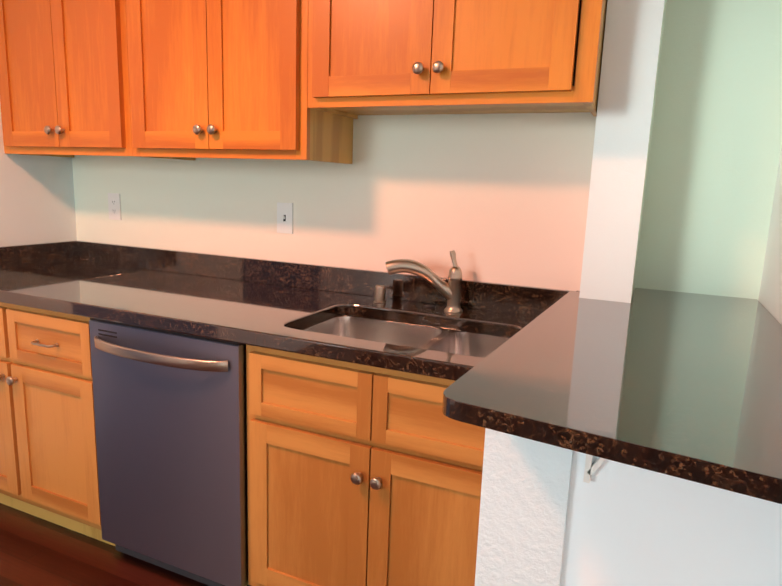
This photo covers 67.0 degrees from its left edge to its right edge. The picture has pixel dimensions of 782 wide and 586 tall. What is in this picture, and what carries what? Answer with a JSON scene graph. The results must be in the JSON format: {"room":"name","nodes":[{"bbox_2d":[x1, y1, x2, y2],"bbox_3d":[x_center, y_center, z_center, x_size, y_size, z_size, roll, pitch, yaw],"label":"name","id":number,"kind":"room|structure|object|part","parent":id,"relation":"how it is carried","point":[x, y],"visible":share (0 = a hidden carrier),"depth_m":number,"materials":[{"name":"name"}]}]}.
{"room":"kitchen","nodes":[
{"label":"kitchen","id":0,"kind":"room"},
{"bbox_2d":[0,503,208,585],"bbox_3d":[-1.054,1.215,0.571,2.950,0.050,4.580,7,11,23],"label":"floor","id":1,"kind":"structure","parent":0,"point":[36,551],"depth_m":2.02,"materials":[{"name":"brown wood"}]},
{"bbox_2d":[0,302,114,545],"bbox_3d":[-1.227,0.407,2.376,0.835,0.863,0.658,7,11,23],"label":"base cabinet","id":2,"kind":"object","parent":1,"relation":"on","point":[48,462],"visible":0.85,"depth_m":2.03,"materials":[{"name":"brown wood"}]},
{"bbox_3d":[-1.317,0.303,2.051,0.032,0.032,0.030,7,11,23],"label":"knob","id":3,"kind":"part","parent":2,"relation":"part of","materials":[{"name":"silver metal"}]},
{"bbox_3d":[-1.151,0.169,1.953,0.110,0.014,0.030,7,11,23],"label":"handle","id":4,"kind":"part","parent":2,"relation":"part of","materials":[{"name":"silver metal"}]},
{"bbox_2d":[0,240,579,380],"bbox_3d":[-0.564,0.096,2.030,2.252,0.352,0.646,7,11,23],"label":"countertop","id":5,"kind":"structure","parent":2,"relation":"on","point":[331,312],"depth_m":1.96,"materials":[{"name":"black stone"}]},
{"bbox_2d":[373,285,385,302],"bbox_3d":[-0.037,0.003,2.027,0.045,0.058,0.045,7,11,23],"label":"soap dispenser","id":6,"kind":"object","parent":5,"relation":"on","point":[380,293],"visible":1,"depth_m":2.01,"materials":[{"name":"silver metal"}]},
{"bbox_2d":[385,250,461,312],"bbox_3d":[0.109,-0.043,1.918,0.257,0.198,0.060,3,11,4],"label":"faucet","id":7,"kind":"object","parent":5,"relation":"on","point":[450,291],"visible":1,"depth_m":1.90,"materials":[{"name":"silver metal"}]},
{"bbox_2d":[423,304,434,307],"bbox_3d":[0.129,0.042,1.986,0.042,0.008,0.042,7,11,23],"label":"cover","id":8,"kind":"object","parent":5,"relation":"on","point":[429,305],"visible":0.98,"depth_m":1.97,"materials":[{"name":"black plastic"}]},
{"bbox_2d":[89,318,250,585],"bbox_3d":[-0.588,0.489,2.071,0.582,0.861,0.677,7,11,23],"label":"dishwasher","id":9,"kind":"object","parent":1,"relation":"on","point":[170,409],"visible":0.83,"depth_m":1.79,"materials":[{"name":"silver metal"}]},
{"bbox_3d":[-0.700,0.181,1.727,0.520,0.032,0.061,7,11,23],"label":"handle","id":10,"kind":"part","parent":9,"relation":"part of","materials":[{"name":"silver metal"}]},
{"bbox_2d":[246,345,484,585],"bbox_3d":[0.060,0.558,1.821,0.804,0.863,0.657,7,11,23],"label":"base cabinet","id":11,"kind":"object","parent":1,"relation":"on","point":[360,475],"visible":0.69,"depth_m":1.55,"materials":[{"name":"brown wood"}]},
{"bbox_3d":[-0.087,0.477,1.525,0.032,0.032,0.030,7,11,23],"label":"knob","id":12,"kind":"part","parent":11,"relation":"part of","materials":[{"name":"silver metal"}]},
{"bbox_3d":[-0.037,0.483,1.504,0.032,0.032,0.030,7,11,23],"label":"knob","id":13,"kind":"part","parent":11,"relation":"part of","materials":[{"name":"silver metal"}]},
{"bbox_2d":[0,0,781,585],"bbox_3d":[-1.009,-0.008,0.343,2.950,2.440,4.580,7,11,23],"label":"wall","id":14,"kind":"structure","parent":0,"point":[662,170],"depth_m":1.82,"materials":[{"name":"white paint"}]},
{"bbox_2d":[0,0,179,159],"bbox_3d":[-1.181,-0.921,2.298,0.698,0.762,0.354,7,11,23],"label":"upper cabinet","id":15,"kind":"object","parent":14,"relation":"attached to","point":[64,81],"visible":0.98,"depth_m":2.17,"materials":[{"name":"brown wood"}]},
{"bbox_3d":[-1.283,-0.612,2.217,0.032,0.032,0.030,7,11,23],"label":"knob","id":16,"kind":"part","parent":15,"relation":"part of","materials":[{"name":"silver metal"}]},
{"bbox_3d":[-1.230,-0.606,2.194,0.032,0.032,0.030,7,11,23],"label":"knob","id":17,"kind":"part","parent":15,"relation":"part of","materials":[{"name":"silver metal"}]},
{"bbox_2d":[108,193,121,219],"bbox_3d":[-1.219,-0.381,2.602,0.070,0.115,0.007,7,11,23],"label":"electrical outlet cover","id":18,"kind":"object","parent":14,"relation":"attached to","point":[114,203],"visible":1,"depth_m":2.60,"materials":[{"name":"white plastic"}]},
{"bbox_2d":[126,0,352,163],"bbox_3d":[-0.529,-0.845,2.017,0.729,0.762,0.354,7,11,23],"label":"upper cabinet","id":19,"kind":"object","parent":14,"relation":"attached to","point":[218,78],"visible":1,"depth_m":1.90,"materials":[{"name":"brown wood"}]},
{"bbox_3d":[-0.631,-0.535,1.935,0.032,0.032,0.030,7,11,23],"label":"knob","id":20,"kind":"part","parent":19,"relation":"part of","materials":[{"name":"silver metal"}]},
{"bbox_3d":[-0.579,-0.529,1.913,0.032,0.032,0.030,7,11,23],"label":"knob","id":21,"kind":"part","parent":19,"relation":"part of","materials":[{"name":"silver metal"}]},
{"bbox_2d":[277,202,292,233],"bbox_3d":[-0.407,-0.285,2.245,0.070,0.115,0.018,7,11,23],"label":"switch cover","id":22,"kind":"object","parent":14,"relation":"attached to","point":[284,217],"visible":1,"depth_m":2.25,"materials":[{"name":"white plastic"}]},
{"bbox_2d":[0,240,579,315],"bbox_3d":[-0.558,-0.031,2.009,2.252,0.094,0.642,7,11,23],"label":"backsplash","id":23,"kind":"structure","parent":14,"relation":"attached to","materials":[{"name":"black stone"}]},
{"bbox_2d":[307,0,607,118],"bbox_3d":[0.187,-0.838,1.695,0.830,0.607,0.354,7,11,23],"label":"upper cabinet","id":24,"kind":"object","parent":14,"relation":"attached to","point":[395,57],"visible":0.98,"depth_m":1.59,"materials":[{"name":"brown wood"}]},
{"bbox_3d":[0.075,-0.610,1.604,0.032,0.032,0.030,7,11,23],"label":"knob","id":25,"kind":"part","parent":24,"relation":"part of","materials":[{"name":"silver metal"}]},
{"bbox_3d":[0.128,-0.604,1.581,0.032,0.032,0.030,7,11,23],"label":"knob","id":26,"kind":"part","parent":24,"relation":"part of","materials":[{"name":"silver metal"}]},
{"bbox_2d":[583,454,605,482],"bbox_3d":[0.367,0.253,0.973,0.082,0.140,0.013,7,11,23],"label":"shelf bracket","id":27,"kind":"object","parent":14,"relation":"attached to","point":[590,469],"visible":0.24,"depth_m":0.99,"materials":[{"name":"white metal"}]},
{"bbox_2d":[442,288,781,503],"bbox_3d":[0.582,0.108,1.317,0.584,0.030,1.364,7,11,23],"label":"countertop","id":28,"kind":"structure","parent":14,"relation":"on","point":[685,386],"depth_m":0.95,"materials":[{"name":"black stone"}]}
]}

